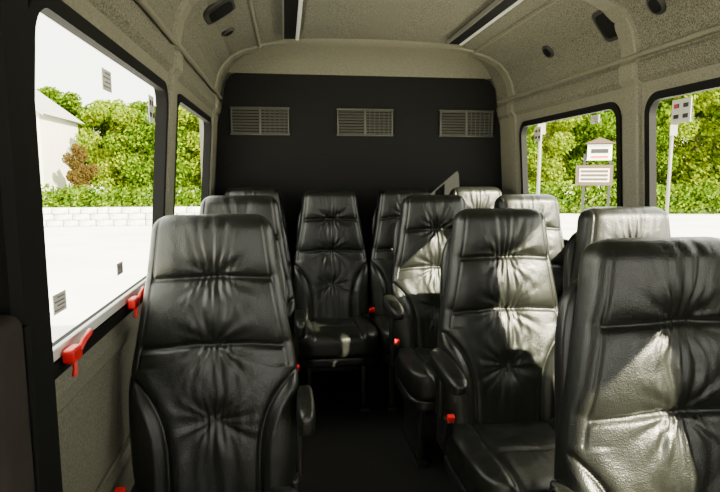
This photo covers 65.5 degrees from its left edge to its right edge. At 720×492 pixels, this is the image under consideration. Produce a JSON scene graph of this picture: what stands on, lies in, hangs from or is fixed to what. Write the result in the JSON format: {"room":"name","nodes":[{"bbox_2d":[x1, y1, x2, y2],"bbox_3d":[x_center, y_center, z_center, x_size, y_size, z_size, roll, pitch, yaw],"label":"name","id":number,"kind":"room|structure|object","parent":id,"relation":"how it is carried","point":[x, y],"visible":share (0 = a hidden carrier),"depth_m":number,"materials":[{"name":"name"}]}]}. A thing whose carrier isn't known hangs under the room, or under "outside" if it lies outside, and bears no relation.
{"room":"vehicle interior","nodes":[
{"label":"vehicle interior","id":0,"kind":"room"},
{"bbox_2d":[55,0,218,491],"bbox_3d":[-0.586,0.476,0.978,0.120,1.910,5.360,-1,7,-8],"label":"wall","id":1,"kind":"structure","parent":0,"point":[93,405],"depth_m":1.40,"materials":[{"name":"plastic"}]},
{"bbox_2d":[28,0,168,346],"bbox_3d":[-0.630,-0.159,1.456,0.074,0.678,1.098,-1,7,-8],"label":"window","id":2,"kind":"structure","parent":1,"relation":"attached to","point":[58,11],"depth_m":1.33,"materials":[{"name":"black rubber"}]},
{"bbox_2d":[54,286,144,379],"bbox_3d":[-0.626,0.164,1.492,0.061,0.069,1.020,-1,7,-8],"label":"channel","id":3,"kind":"object","parent":1,"relation":"attached to","point":[98,333],"depth_m":1.23,"materials":[{"name":"plastic"}]},
{"bbox_2d":[53,279,145,361],"bbox_3d":[-0.634,0.148,1.489,0.012,0.022,0.980,-1,7,-8],"label":"rail","id":4,"kind":"object","parent":3,"relation":"on","point":[75,337],"visible":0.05,"depth_m":1.27,"materials":[{"name":"white"}]},
{"bbox_2d":[95,434,129,491],"bbox_3d":[-0.580,0.647,0.944,0.014,0.013,5.250,-1,7,-8],"label":"trim","id":5,"kind":"structure","parent":1,"relation":"attached to","point":[124,446],"depth_m":1.47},
{"bbox_2d":[173,94,211,214],"bbox_3d":[-0.791,-0.310,2.651,0.074,0.678,1.028,-1,7,-8],"label":"gasket","id":6,"kind":"object","parent":1,"relation":"attached to","point":[182,101],"visible":0.41,"depth_m":2.82,"materials":[{"name":"black rubber"}]},
{"bbox_2d":[209,42,518,195],"bbox_3d":[0.051,-0.607,3.347,1.918,1.168,0.090,-1,7,-8],"label":"trim","id":7,"kind":"structure","parent":1,"relation":"attached to","point":[506,77],"depth_m":3.36,"materials":[{"name":"plastic"}]},
{"bbox_2d":[165,0,642,215],"bbox_3d":[0.210,-0.458,2.165,1.918,1.168,0.115,-1,7,-8],"label":"trim","id":8,"kind":"structure","parent":1,"relation":"attached to","point":[626,30],"depth_m":2.22,"materials":[{"name":"plastic"}]},
{"bbox_3d":[-0.642,-0.159,1.455,0.048,0.640,1.060,-1,7,-8],"label":"glass","id":9,"kind":"object","parent":1,"relation":"attached to","visible":0},
{"bbox_2d":[52,289,66,315],"bbox_3d":[-0.606,0.114,1.133,0.003,0.040,0.065,-1,7,-8],"label":"decal","id":10,"kind":"object","parent":9,"relation":"attached to","point":[59,299],"visible":1,"depth_m":1.13,"materials":[{"name":"white"}]},
{"bbox_2d":[101,67,111,92],"bbox_3d":[-0.607,-0.396,1.343,0.003,0.050,0.070,-1,7,-8],"label":"decal","id":11,"kind":"object","parent":9,"relation":"attached to","point":[106,75],"visible":1,"depth_m":1.34,"materials":[{"name":"white"}]},
{"bbox_2d":[116,261,122,275],"bbox_3d":[-0.662,0.062,1.546,0.003,0.033,0.055,-1,7,-8],"label":"decal","id":12,"kind":"object","parent":9,"relation":"attached to","point":[119,265],"visible":1,"depth_m":1.54,"materials":[{"name":"white"}]},
{"bbox_2d":[148,94,154,123],"bbox_3d":[-0.668,-0.439,1.797,0.004,0.085,0.070,-1,7,-8],"label":"decal","id":13,"kind":"object","parent":9,"relation":"attached to","point":[150,98],"visible":1,"depth_m":1.79,"materials":[{"name":"white"}]},
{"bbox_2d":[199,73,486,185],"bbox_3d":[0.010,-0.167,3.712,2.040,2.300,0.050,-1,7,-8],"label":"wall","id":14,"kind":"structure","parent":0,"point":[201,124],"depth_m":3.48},
{"bbox_2d":[336,108,393,135],"bbox_3d":[0.033,-0.782,3.538,0.365,0.170,0.016,-1,7,-8],"label":"air vent","id":15,"kind":"object","parent":14,"relation":"in","point":[348,110],"visible":1,"depth_m":3.53,"materials":[{"name":"grey plastic"}]},
{"bbox_2d":[439,110,493,136],"bbox_3d":[0.689,-0.792,3.625,0.365,0.170,0.016,-1,7,-8],"label":"air vent","id":16,"kind":"object","parent":14,"relation":"in","point":[484,113],"visible":1,"depth_m":3.62,"materials":[{"name":"grey plastic"}]},
{"bbox_2d":[215,73,501,373],"bbox_3d":[0.019,-0.118,3.648,1.910,1.920,0.040,-1,7,-8],"label":"wall","id":17,"kind":"structure","parent":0,"point":[313,156],"depth_m":3.55,"materials":[{"name":"plastic"}]},
{"bbox_2d":[135,0,222,99],"bbox_3d":[-0.494,-0.570,0.802,0.024,0.023,5.250,-1,7,-8],"label":"trim","id":18,"kind":"structure","parent":17,"relation":"attached to","point":[143,4],"depth_m":1.89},
{"bbox_2d":[248,0,259,51],"bbox_3d":[-0.253,-0.833,0.801,0.018,0.017,5.250,-1,7,-8],"label":"trim","id":19,"kind":"structure","parent":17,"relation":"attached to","point":[250,2],"depth_m":2.64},
{"bbox_2d":[229,106,289,134],"bbox_3d":[-0.616,-0.771,3.452,0.365,0.170,0.016,-1,7,-8],"label":"air vent","id":20,"kind":"object","parent":17,"relation":"in","point":[285,110],"visible":1,"depth_m":3.45,"materials":[{"name":"grey plastic"}]},
{"bbox_2d":[227,39,491,78],"bbox_3d":[0.043,-1.119,3.341,1.680,0.147,0.318,-1,7,-8],"label":"trim header","id":21,"kind":"object","parent":17,"relation":"attached to","point":[354,57],"visible":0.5,"depth_m":3.39,"materials":[{"name":"plastic"}]},
{"bbox_2d":[468,0,557,57],"bbox_3d":[1.000,-0.854,0.967,0.018,0.017,5.250,-1,7,-8],"label":"trim","id":22,"kind":"structure","parent":17,"relation":"attached to","point":[551,2],"depth_m":2.70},
{"bbox_2d":[497,23,719,103],"bbox_3d":[1.241,-0.599,1.032,0.024,0.023,5.250,-1,7,-8],"label":"trim","id":23,"kind":"structure","parent":17,"relation":"attached to","point":[716,28],"depth_m":2.24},
{"bbox_2d":[299,370,455,491],"bbox_3d":[0.366,1.190,1.196,1.950,0.060,5.360,-1,7,-8],"label":"floor","id":24,"kind":"structure","parent":0,"point":[348,450],"depth_m":2.71,"materials":[{"name":"carpet"}]},
{"bbox_2d":[0,315,41,491],"bbox_3d":[-0.470,0.638,0.774,0.060,1.100,0.099,-1,7,-8],"label":"panel","id":25,"kind":"object","parent":24,"relation":"on","point":[20,469],"visible":1,"depth_m":0.72,"materials":[{"name":"grey plastic"}]},
{"bbox_2d":[0,0,62,491],"bbox_3d":[-0.512,0.366,0.852,0.079,1.660,0.150,-1,7,-8],"label":"post","id":26,"kind":"object","parent":24,"relation":"on","point":[24,290],"visible":0.72,"depth_m":0.79,"materials":[{"name":"black plastic"}]},
{"bbox_2d":[114,214,315,491],"bbox_3d":[-0.359,0.533,1.392,0.505,1.193,0.632,-1,7,-8],"label":"passenger seat","id":27,"kind":"object","parent":24,"relation":"on","point":[217,402],"visible":1,"depth_m":1.50,"materials":[{"name":"black leather"}]},
{"bbox_2d":[253,486,296,491],"bbox_3d":[-0.366,0.739,1.351,0.455,0.155,0.500,-1,5,-8],"label":"cushion","id":28,"kind":"object","parent":27,"relation":"on","point":[255,488],"depth_m":1.51,"materials":[{"name":"black leather"}]},
{"bbox_2d":[200,195,305,379],"bbox_3d":[-0.458,0.417,2.218,0.497,1.216,0.632,-1,7,-8],"label":"passenger seat","id":29,"kind":"object","parent":24,"relation":"on","point":[266,206],"visible":0.14,"depth_m":2.34,"materials":[{"name":"black leather"}]},
{"bbox_2d":[224,187,292,284],"bbox_3d":[-0.602,0.294,3.139,0.457,1.230,0.631,-1,7,-8],"label":"passenger seat","id":30,"kind":"object","parent":24,"relation":"on","point":[270,191],"visible":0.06,"depth_m":3.27,"materials":[{"name":"black leather"}]},
{"bbox_2d":[293,190,377,412],"bbox_3d":[-0.147,0.295,3.201,0.467,1.212,0.633,-1,7,-8],"label":"passenger seat","id":31,"kind":"object","parent":24,"relation":"on","point":[331,272],"visible":0.88,"depth_m":3.29,"materials":[{"name":"black leather"}]},
{"bbox_2d":[298,316,377,358],"bbox_3d":[-0.143,0.504,3.162,0.455,0.158,0.500,-1,5,-8],"label":"cushion","id":32,"kind":"object","parent":31,"relation":"on","point":[333,338],"depth_m":2.94,"materials":[{"name":"leather"}]},
{"bbox_2d":[368,189,429,410],"bbox_3d":[0.297,0.285,3.259,0.467,1.218,0.633,-1,7,-8],"label":"passenger seat","id":33,"kind":"object","parent":24,"relation":"on","point":[387,211],"visible":0.29,"depth_m":3.35,"materials":[{"name":"black leather"}]},
{"bbox_2d":[372,315,389,353],"bbox_3d":[0.310,0.495,3.221,0.455,0.159,0.500,-1,5,-8],"label":"cushion","id":34,"kind":"object","parent":33,"relation":"on","point":[381,322],"depth_m":3.05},
{"bbox_2d":[383,195,466,468],"bbox_3d":[0.377,0.369,2.650,0.512,1.203,0.633,-1,7,-8],"label":"passenger seat","id":35,"kind":"object","parent":24,"relation":"on","point":[423,227],"visible":0.47,"depth_m":2.75,"materials":[{"name":"black leather"}]},
{"bbox_2d":[395,347,435,401],"bbox_3d":[0.412,0.577,2.615,0.455,0.157,0.500,-1,5,-8],"label":"cushion","id":36,"kind":"object","parent":35,"relation":"on","point":[413,367],"depth_m":2.44,"materials":[{"name":"leather"}]},
{"bbox_2d":[449,187,501,208],"bbox_3d":[0.751,0.271,3.318,0.457,1.230,0.631,-1,7,-8],"label":"passenger seat","id":37,"kind":"object","parent":24,"relation":"on","point":[475,197],"visible":0.06,"depth_m":3.42,"materials":[{"name":"black leather"}]},
{"bbox_2d":[430,208,558,491],"bbox_3d":[0.501,0.483,1.827,0.512,1.184,0.633,-1,7,-8],"label":"passenger seat","id":38,"kind":"object","parent":24,"relation":"on","point":[492,361],"visible":0.77,"depth_m":1.93,"materials":[{"name":"black leather"}]},
{"bbox_2d":[446,418,554,491],"bbox_3d":[0.536,0.687,1.791,0.455,0.154,0.500,-1,5,-8],"label":"cushion","id":39,"kind":"object","parent":38,"relation":"on","point":[483,454],"depth_m":1.74,"materials":[{"name":"black leather"}]},
{"bbox_2d":[494,194,564,306],"bbox_3d":[0.887,0.361,2.718,0.457,1.203,0.631,-1,7,-8],"label":"passenger seat","id":40,"kind":"object","parent":24,"relation":"on","point":[548,205],"visible":0.13,"depth_m":2.84,"materials":[{"name":"black leather"}]},
{"bbox_2d":[563,206,670,294],"bbox_3d":[0.998,0.473,1.893,0.457,1.186,0.631,-1,7,-8],"label":"passenger seat","id":41,"kind":"object","parent":24,"relation":"on","point":[594,224],"visible":0.1,"depth_m":2.00,"materials":[{"name":"black leather"}]},
{"bbox_2d":[549,236,719,491],"bbox_3d":[0.627,0.594,0.988,0.512,1.173,0.633,-1,7,-8],"label":"passenger seat","id":42,"kind":"object","parent":24,"relation":"on","point":[637,351],"visible":1,"depth_m":1.10,"materials":[{"name":"black leather"}]},
{"bbox_2d":[87,0,719,119],"bbox_3d":[0.366,-0.688,0.959,1.800,0.405,5.360,-1,7,-8],"label":"ceiling","id":43,"kind":"structure","parent":0,"point":[568,27],"depth_m":2.56,"materials":[{"name":"fabric"}]},
{"bbox_2d":[203,0,235,24],"bbox_3d":[-0.581,-0.979,2.320,0.150,0.028,0.200,-34,10,-2],"label":"ceiling speaker","id":44,"kind":"object","parent":43,"relation":"in","point":[218,10],"depth_m":2.29},
{"bbox_2d":[222,27,234,35],"bbox_3d":[-0.628,-1.023,2.674,0.058,0.040,0.070,-1,7,-8],"label":"ceiling vent","id":45,"kind":"object","parent":43,"relation":"in","point":[229,31],"visible":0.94,"depth_m":2.65,"materials":[{"name":"grey plastic"}]},
{"bbox_2d":[282,0,302,39],"bbox_3d":[-0.048,-0.819,0.602,0.087,0.033,4.900,-1,7,-8],"label":"rail","id":46,"kind":"object","parent":43,"relation":"attached to","point":[291,9],"depth_m":2.61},
{"bbox_2d":[447,0,522,44],"bbox_3d":[0.854,-0.834,0.721,0.087,0.033,4.900,-1,7,-8],"label":"rail","id":47,"kind":"object","parent":43,"relation":"attached to","point":[497,8],"depth_m":2.65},
{"bbox_2d":[542,45,553,57],"bbox_3d":[0.951,-0.983,2.831,0.050,0.056,0.085,-1,7,-10],"label":"ceiling vent","id":48,"kind":"object","parent":43,"relation":"in","point":[547,51],"visible":1,"depth_m":2.81,"materials":[{"name":"grey plastic"}]},
{"bbox_2d":[543,49,550,56],"bbox_3d":[0.951,-0.983,2.831,0.028,0.054,0.066,-41,10,-1],"label":"grille","id":49,"kind":"object","parent":48,"relation":"attached to","point":[547,52],"depth_m":2.82,"materials":[{"name":"black plastic"}]},
{"bbox_2d":[592,10,617,41],"bbox_3d":[1.024,-0.912,2.300,0.028,0.150,0.150,-39,10,-2],"label":"ceiling speaker","id":50,"kind":"object","parent":43,"relation":"in","point":[605,26],"depth_m":2.31},
{"bbox_2d":[646,0,666,14],"bbox_3d":[1.068,-0.870,2.017,0.055,0.066,0.085,-1,7,-11],"label":"ceiling vent","id":51,"kind":"object","parent":43,"relation":"in","point":[657,7],"visible":1,"depth_m":2.01,"materials":[{"name":"grey plastic"}]},
{"bbox_2d":[648,0,660,12],"bbox_3d":[1.068,-0.870,2.017,0.028,0.062,0.066,-39,10,-2],"label":"grille","id":52,"kind":"object","parent":51,"relation":"attached to","point":[654,6],"depth_m":2.01,"materials":[{"name":"black plastic"}]},
{"bbox_2d":[499,63,719,248],"bbox_3d":[1.318,0.444,1.230,0.120,1.910,5.360,-1,7,-8],"label":"wall","id":53,"kind":"structure","parent":0,"point":[712,71],"depth_m":2.47,"materials":[{"name":"plastic"}]},
{"bbox_2d":[519,102,622,245],"bbox_3d":[1.055,-0.341,2.895,0.074,0.678,1.028,-1,7,-8],"label":"gasket","id":54,"kind":"object","parent":53,"relation":"attached to","point":[614,107],"visible":0.52,"depth_m":2.64,"materials":[{"name":"black rubber"}]},
{"bbox_2d":[644,77,719,206],"bbox_3d":[1.223,-0.183,1.646,0.074,0.678,1.188,-1,7,-8],"label":"gasket","id":55,"kind":"object","parent":53,"relation":"attached to","point":[656,97],"visible":0.51,"depth_m":2.17,"materials":[{"name":"black rubber"}]},
{"bbox_3d":[1.067,-0.341,2.897,0.048,0.640,0.990,-1,7,-8],"label":"glass","id":56,"kind":"object","parent":53,"relation":"attached to","visible":0},
{"bbox_2d":[534,126,541,141],"bbox_3d":[1.002,-0.631,3.157,0.004,0.080,0.080,-1,7,-8],"label":"decal","id":57,"kind":"object","parent":56,"relation":"attached to","point":[537,129],"visible":1,"depth_m":3.16,"materials":[{"name":"white"}]},
{"bbox_2d":[590,115,598,123],"bbox_3d":[1.078,-0.582,2.573,0.003,0.035,0.070,-1,7,-8],"label":"decal","id":58,"kind":"object","parent":56,"relation":"attached to","point":[594,119],"visible":1,"depth_m":2.57,"materials":[{"name":"white"}]},
{"bbox_3d":[1.234,-0.183,1.648,0.048,0.640,1.150,-1,7,-8],"label":"glass","id":59,"kind":"object","parent":53,"relation":"attached to","visible":0},
{"bbox_2d":[671,97,691,123],"bbox_3d":[1.155,-0.486,2.016,0.004,0.085,0.100,-1,7,-8],"label":"decal","id":60,"kind":"object","parent":59,"relation":"attached to","point":[681,108],"visible":1,"depth_m":2.01,"materials":[{"name":"white"}]},
{"bbox_3d":[-7.395,-1.281,23.787,0.712,0.250,0.400,-1,7,-8],"label":"stone","id":61,"kind":"object","parent":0,"visible":0},
{"bbox_2d":[175,207,186,212],"bbox_3d":[-7.642,-1.532,23.700,0.594,0.250,0.400,-1,7,-8],"label":"stone","id":62,"kind":"object","parent":61,"relation":"on","point":[177,209],"visible":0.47,"depth_m":23.52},
{"label":"outside","id":63,"kind":"structure","parent":0,"visible":0},
{"bbox_2d":[44,184,719,342],"bbox_3d":[-5.290,-2.836,39.605,400.000,0.100,400.000,-1,7,-8],"label":"ground","id":64,"kind":"structure","parent":63,"point":[82,261],"depth_m":14.59,"materials":[{"name":"concrete"}]},
{"bbox_2d":[46,220,64,226],"bbox_3d":[-12.543,-0.936,23.131,0.624,0.250,0.400,-1,7,-8],"label":"stone","id":65,"kind":"object","parent":64,"relation":"on","point":[50,223],"visible":0.81,"depth_m":22.95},
{"bbox_2d":[54,214,72,219],"bbox_3d":[-12.201,-1.201,23.151,0.713,0.250,0.400,-1,7,-8],"label":"stone","id":66,"kind":"object","parent":65,"relation":"on","point":[56,216],"visible":0.73,"depth_m":22.96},
{"bbox_2d":[52,207,69,213],"bbox_3d":[-12.294,-1.450,23.048,0.610,0.250,0.400,-1,7,-8],"label":"stone","id":67,"kind":"object","parent":66,"relation":"on","point":[65,210],"visible":0.84,"depth_m":22.86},
{"bbox_2d":[63,220,79,226],"bbox_3d":[-11.916,-0.946,23.206,0.579,0.250,0.400,-1,7,-8],"label":"stone","id":68,"kind":"object","parent":64,"relation":"on","point":[67,223],"visible":0.78,"depth_m":23.02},
{"bbox_2d":[79,220,95,226],"bbox_3d":[-11.277,-0.952,23.250,0.639,0.250,0.400,-1,7,-8],"label":"stone","id":69,"kind":"object","parent":64,"relation":"on","point":[81,222],"visible":0.78,"depth_m":23.06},
{"bbox_2d":[73,214,90,219],"bbox_3d":[-11.495,-1.207,23.195,0.638,0.250,0.400,-1,7,-8],"label":"stone","id":70,"kind":"object","parent":69,"relation":"on","point":[75,216],"visible":0.74,"depth_m":23.00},
{"bbox_2d":[69,207,81,213],"bbox_3d":[-11.742,-1.462,23.144,0.449,0.250,0.400,-1,7,-8],"label":"stone","id":71,"kind":"object","parent":70,"relation":"on","point":[74,210],"visible":0.86,"depth_m":22.96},
{"bbox_2d":[81,207,98,213],"bbox_3d":[-11.184,-1.470,23.203,0.614,0.250,0.400,-1,7,-8],"label":"stone","id":72,"kind":"object","parent":70,"relation":"on","point":[85,210],"visible":0.86,"depth_m":23.02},
{"bbox_2d":[96,220,113,225],"bbox_3d":[-10.601,-0.967,23.371,0.673,0.250,0.400,-1,7,-8],"label":"stone","id":73,"kind":"object","parent":64,"relation":"on","point":[98,222],"visible":0.74,"depth_m":23.18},
{"bbox_2d":[90,213,108,219],"bbox_3d":[-10.801,-1.224,23.335,0.714,0.250,0.400,-1,7,-8],"label":"stone","id":74,"kind":"object","parent":73,"relation":"on","point":[97,216],"visible":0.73,"depth_m":23.14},
{"bbox_2d":[98,207,108,213],"bbox_3d":[-10.664,-1.484,23.314,0.387,0.250,0.400,-1,7,-8],"label":"stone","id":75,"kind":"object","parent":74,"relation":"on","point":[101,210],"visible":0.82,"depth_m":23.13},
{"bbox_2d":[114,220,126,225],"bbox_3d":[-9.990,-0.973,23.419,0.490,0.250,0.400,-1,7,-8],"label":"stone","id":76,"kind":"object","parent":64,"relation":"on","point":[116,222],"visible":0.8,"depth_m":23.23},
{"bbox_2d":[109,213,128,219],"bbox_3d":[-10.052,-1.234,23.410,0.732,0.250,0.400,-1,7,-8],"label":"stone","id":77,"kind":"object","parent":76,"relation":"on","point":[118,216],"visible":0.81,"depth_m":23.23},
{"bbox_2d":[108,207,121,213],"bbox_3d":[-10.197,-1.492,23.382,0.496,0.250,0.400,-1,7,-8],"label":"stone","id":78,"kind":"object","parent":77,"relation":"on","point":[111,210],"visible":0.81,"depth_m":23.20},
{"bbox_2d":[41,183,200,207],"bbox_3d":[-16.199,-2.792,33.581,17.572,2.041,1.581,-1,7,-8],"label":"hedge","id":79,"kind":"object","parent":64,"relation":"on","point":[53,199],"visible":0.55,"depth_m":33.45,"materials":[{"name":"green plant"}]},
{"bbox_2d":[48,196,200,207],"bbox_3d":[-17.285,-3.748,46.266,34.000,0.001,23.500,-1,7,-8],"label":"lawn","id":80,"kind":"structure","parent":64,"relation":"on","point":[199,196],"depth_m":38.82,"materials":[{"name":"green plant"}]},
{"bbox_2d":[36,111,77,205],"bbox_3d":[-25.049,-6.236,40.586,6.600,6.400,7.000,-1,7,-8],"label":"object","id":81,"kind":"object","parent":80,"relation":"on","point":[56,135],"visible":0.25,"depth_m":39.55,"materials":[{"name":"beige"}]},
{"bbox_2d":[35,89,83,123],"bbox_3d":[-25.049,-10.477,40.050,7.400,2.950,7.800,-1,7,-8],"label":"roof","id":82,"kind":"structure","parent":81,"relation":"on","point":[43,104],"depth_m":41.29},
{"bbox_2d":[36,86,104,187],"bbox_3d":[-24.594,-8.574,47.422,6.206,9.326,6.497,1,7,5],"label":"leafy tree","id":83,"kind":"object","parent":80,"relation":"on","point":[71,101],"visible":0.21,"depth_m":45.94,"materials":[{"name":"green plant"}]},
{"bbox_2d":[60,143,100,200],"bbox_3d":[-19.105,-4.846,38.099,2.336,4.265,2.094,2,8,18],"label":"leafy tree","id":84,"kind":"object","parent":80,"relation":"on","point":[79,175],"visible":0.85,"depth_m":37.76,"materials":[{"name":"red plant"}]},
{"bbox_2d":[85,119,118,184],"bbox_3d":[-21.966,-8.283,50.616,5.314,7.947,6.032,2,8,19],"label":"leafy tree","id":85,"kind":"object","parent":80,"relation":"on","point":[107,127],"visible":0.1,"depth_m":48.23,"materials":[{"name":"green plant"}]},
{"bbox_2d":[73,103,147,197],"bbox_3d":[-18.191,-6.835,41.986,5.456,7.238,5.045,0,7,-3],"label":"leafy tree","id":86,"kind":"object","parent":80,"relation":"on","point":[94,115],"visible":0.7,"depth_m":40.61,"materials":[{"name":"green plant"}]},
{"bbox_2d":[90,99,153,195],"bbox_3d":[-19.751,-8.276,48.199,5.952,8.539,6.438,-4,8,-31],"label":"leafy tree","id":87,"kind":"object","parent":80,"relation":"on","point":[107,103],"visible":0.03,"depth_m":45.83,"materials":[{"name":"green plant"}]},
{"bbox_2d":[102,107,154,196],"bbox_3d":[-16.393,-6.732,41.584,4.969,7.134,4.747,-2,7,-13],"label":"leafy tree","id":88,"kind":"object","parent":80,"relation":"on","point":[145,135],"visible":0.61,"depth_m":40.37,"materials":[{"name":"green plant"}]},
{"bbox_2d":[126,100,183,174],"bbox_3d":[-18.240,-8.247,48.773,5.548,8.338,5.808,-2,8,-18],"label":"leafy tree","id":89,"kind":"object","parent":80,"relation":"on","point":[143,107],"visible":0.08,"depth_m":46.44,"materials":[{"name":"green plant"}]},
{"bbox_2d":[134,110,199,195],"bbox_3d":[-14.105,-6.812,42.162,5.426,7.149,4.780,4,8,26],"label":"leafy tree","id":90,"kind":"object","parent":80,"relation":"on","point":[181,145],"visible":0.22,"depth_m":40.99,"materials":[{"name":"green plant"}]},
{"bbox_2d":[176,105,201,191],"bbox_3d":[-11.927,-7.248,43.075,5.426,7.784,5.869,-1,7,-10],"label":"leafy tree","id":91,"kind":"object","parent":80,"relation":"on","point":[193,141],"visible":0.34,"depth_m":41.04,"materials":[{"name":"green plant"}]},
{"bbox_2d":[127,219,146,225],"bbox_3d":[-9.366,-0.987,23.528,0.716,0.250,0.400,-1,7,-8],"label":"stone","id":92,"kind":"object","parent":64,"relation":"on","point":[129,222],"visible":0.78,"depth_m":23.34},
{"bbox_2d":[128,213,145,219],"bbox_3d":[-9.332,-1.243,23.484,0.656,0.250,0.400,-1,7,-8],"label":"stone","id":93,"kind":"object","parent":92,"relation":"on","point":[132,216],"visible":0.87,"depth_m":23.30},
{"bbox_2d":[121,207,140,212],"bbox_3d":[-9.556,-1.499,23.432,0.729,0.250,0.400,-1,7,-8],"label":"stone","id":94,"kind":"object","parent":93,"relation":"on","point":[123,209],"visible":0.86,"depth_m":23.24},
{"bbox_2d":[146,219,151,225],"bbox_3d":[-8.659,-1.002,23.646,0.658,0.250,0.400,-1,7,-8],"label":"stone","id":95,"kind":"object","parent":64,"relation":"on","point":[148,221],"visible":0.45,"depth_m":23.43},
{"bbox_2d":[145,213,151,218],"bbox_3d":[-8.632,-1.258,23.598,0.703,0.250,0.400,-1,7,-8],"label":"stone","id":96,"kind":"object","parent":95,"relation":"on","point":[148,215],"visible":0.45,"depth_m":23.38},
{"bbox_2d":[140,207,151,212],"bbox_3d":[-8.892,-1.511,23.528,0.554,0.250,0.400,-1,7,-8],"label":"stone","id":97,"kind":"object","parent":96,"relation":"on","point":[143,209],"visible":0.56,"depth_m":23.33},
{"bbox_2d":[536,123,545,193],"bbox_3d":[6.675,-2.539,20.897,0.300,4.000,0.155,-1,7,-8],"label":"utility pole","id":98,"kind":"object","parent":64,"relation":"on","point":[543,128],"visible":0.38,"depth_m":20.77,"materials":[{"name":"white metal"}]},
{"bbox_2d":[575,137,615,211],"bbox_3d":[8.877,-2.329,21.227,1.350,3.500,0.400,2,8,17],"label":"roadside sign","id":99,"kind":"object","parent":64,"relation":"on","point":[585,174],"visible":0.91,"depth_m":21.04,"materials":[{"name":"grey metal"}]},
{"bbox_2d":[556,194,719,212],"bbox_3d":[25.173,-3.668,45.631,46.000,0.001,36.000,-1,7,-8],"label":"lawn","id":100,"kind":"structure","parent":64,"relation":"on","point":[572,194],"depth_m":36.41,"materials":[{"name":"green plant"}]},
{"bbox_2d":[527,125,542,164],"bbox_3d":[9.436,-5.762,36.554,4.325,6.469,4.910,-1,7,-12],"label":"leafy tree","id":101,"kind":"object","parent":100,"relation":"on","point":[531,145],"visible":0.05,"depth_m":35.34,"materials":[{"name":"green plant"}]},
{"bbox_2d":[527,116,582,195],"bbox_3d":[12.244,-5.775,37.118,4.429,6.354,4.790,1,7,7],"label":"leafy tree","id":102,"kind":"object","parent":100,"relation":"on","point":[551,167],"visible":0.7,"depth_m":36.14,"materials":[{"name":"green plant"}]},
{"bbox_2d":[528,126,582,193],"bbox_3d":[13.504,-7.687,41.530,6.818,9.043,6.304,-4,8,-27],"label":"leafy tree","id":103,"kind":"object","parent":100,"relation":"on","point":[531,133],"visible":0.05,"depth_m":40.53,"materials":[{"name":"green plant"}]},
{"bbox_2d":[559,110,616,201],"bbox_3d":[17.117,-8.556,41.934,7.096,10.665,7.429,1,7,11],"label":"leafy tree","id":104,"kind":"object","parent":100,"relation":"on","point":[610,111],"visible":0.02,"depth_m":39.99,"materials":[{"name":"green plant"}]},
{"bbox_2d":[561,111,616,202],"bbox_3d":[15.664,-6.120,37.821,4.566,6.863,4.781,-5,9,-34],"label":"leafy tree","id":105,"kind":"object","parent":100,"relation":"on","point":[606,129],"visible":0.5,"depth_m":36.71,"materials":[{"name":"green plant"}]},
{"bbox_2d":[528,180,719,213],"bbox_3d":[18.955,-2.556,30.598,22.904,2.404,1.585,0,7,4],"label":"hedge","id":106,"kind":"object","parent":100,"relation":"on","point":[682,202],"visible":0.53,"depth_m":30.57,"materials":[{"name":"green plant"}]},
{"bbox_2d":[586,98,679,161],"bbox_3d":[20.088,-8.214,41.743,6.710,10.036,7.617,4,8,28],"label":"leafy tree","id":107,"kind":"object","parent":100,"relation":"on","point":[662,112],"visible":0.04,"depth_m":39.49,"materials":[{"name":"green plant"}]},
{"bbox_2d":[656,126,678,174],"bbox_3d":[19.073,-5.235,37.179,3.522,5.268,3.999,3,8,20],"label":"leafy tree","id":108,"kind":"object","parent":100,"relation":"on","point":[662,138],"visible":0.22,"depth_m":35.80,"materials":[{"name":"green plant"}]},
{"bbox_2d":[656,95,694,188],"bbox_3d":[22.361,-7.907,42.637,6.414,9.202,6.938,2,8,18],"label":"leafy tree","id":109,"kind":"object","parent":100,"relation":"on","point":[683,96],"visible":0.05,"depth_m":40.91,"materials":[{"name":"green plant"}]},
{"bbox_2d":[657,88,719,199],"bbox_3d":[22.125,-6.482,36.900,5.890,7.813,5.446,-1,7,-10],"label":"leafy tree","id":110,"kind":"object","parent":100,"relation":"on","point":[701,160],"visible":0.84,"depth_m":35.99,"materials":[{"name":"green plant"}]},
{"bbox_2d":[660,107,719,199],"bbox_3d":[25.150,-8.044,41.189,6.545,9.836,6.852,0,7,3],"label":"leafy tree","id":111,"kind":"object","parent":100,"relation":"on","point":[699,113],"visible":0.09,"depth_m":39.49,"materials":[{"name":"green plant"}]},
{"bbox_2d":[665,125,677,213],"bbox_3d":[11.928,-2.627,21.592,0.300,4.000,0.155,-1,7,-8],"label":"utility pole","id":112,"kind":"object","parent":64,"relation":"on","point":[673,128],"visible":0.73,"depth_m":21.49,"materials":[{"name":"white metal"}]},
{"bbox_3d":[-13.186,-0.920,23.003,0.626,0.250,0.400,-1,7,-8],"label":"stone","id":113,"kind":"object","parent":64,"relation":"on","visible":0},
{"bbox_2d":[43,214,53,219],"bbox_3d":[-12.902,-1.189,23.054,0.643,0.250,0.400,-1,7,-8],"label":"stone","id":114,"kind":"object","parent":113,"relation":"on","point":[46,216],"visible":0.34,"depth_m":22.88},
{"bbox_2d":[43,208,51,213],"bbox_3d":[-12.871,-1.441,22.975,0.494,0.250,0.400,-1,7,-8],"label":"stone","id":115,"kind":"object","parent":114,"relation":"on","point":[45,210],"visible":0.42,"depth_m":22.80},
{"bbox_3d":[-6.799,-1.033,23.895,0.548,0.250,0.400,-1,7,-8],"label":"stone","id":116,"kind":"object","parent":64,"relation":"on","visible":0},
{"bbox_3d":[-6.810,-1.290,23.853,0.405,0.250,0.400,-1,7,-8],"label":"stone","id":117,"kind":"object","parent":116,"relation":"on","visible":0},
{"bbox_2d":[187,206,199,212],"bbox_3d":[-6.947,-1.543,23.785,0.746,0.250,0.400,-1,7,-8],"label":"stone","id":118,"kind":"object","parent":117,"relation":"on","point":[189,209],"visible":0.56,"depth_m":23.58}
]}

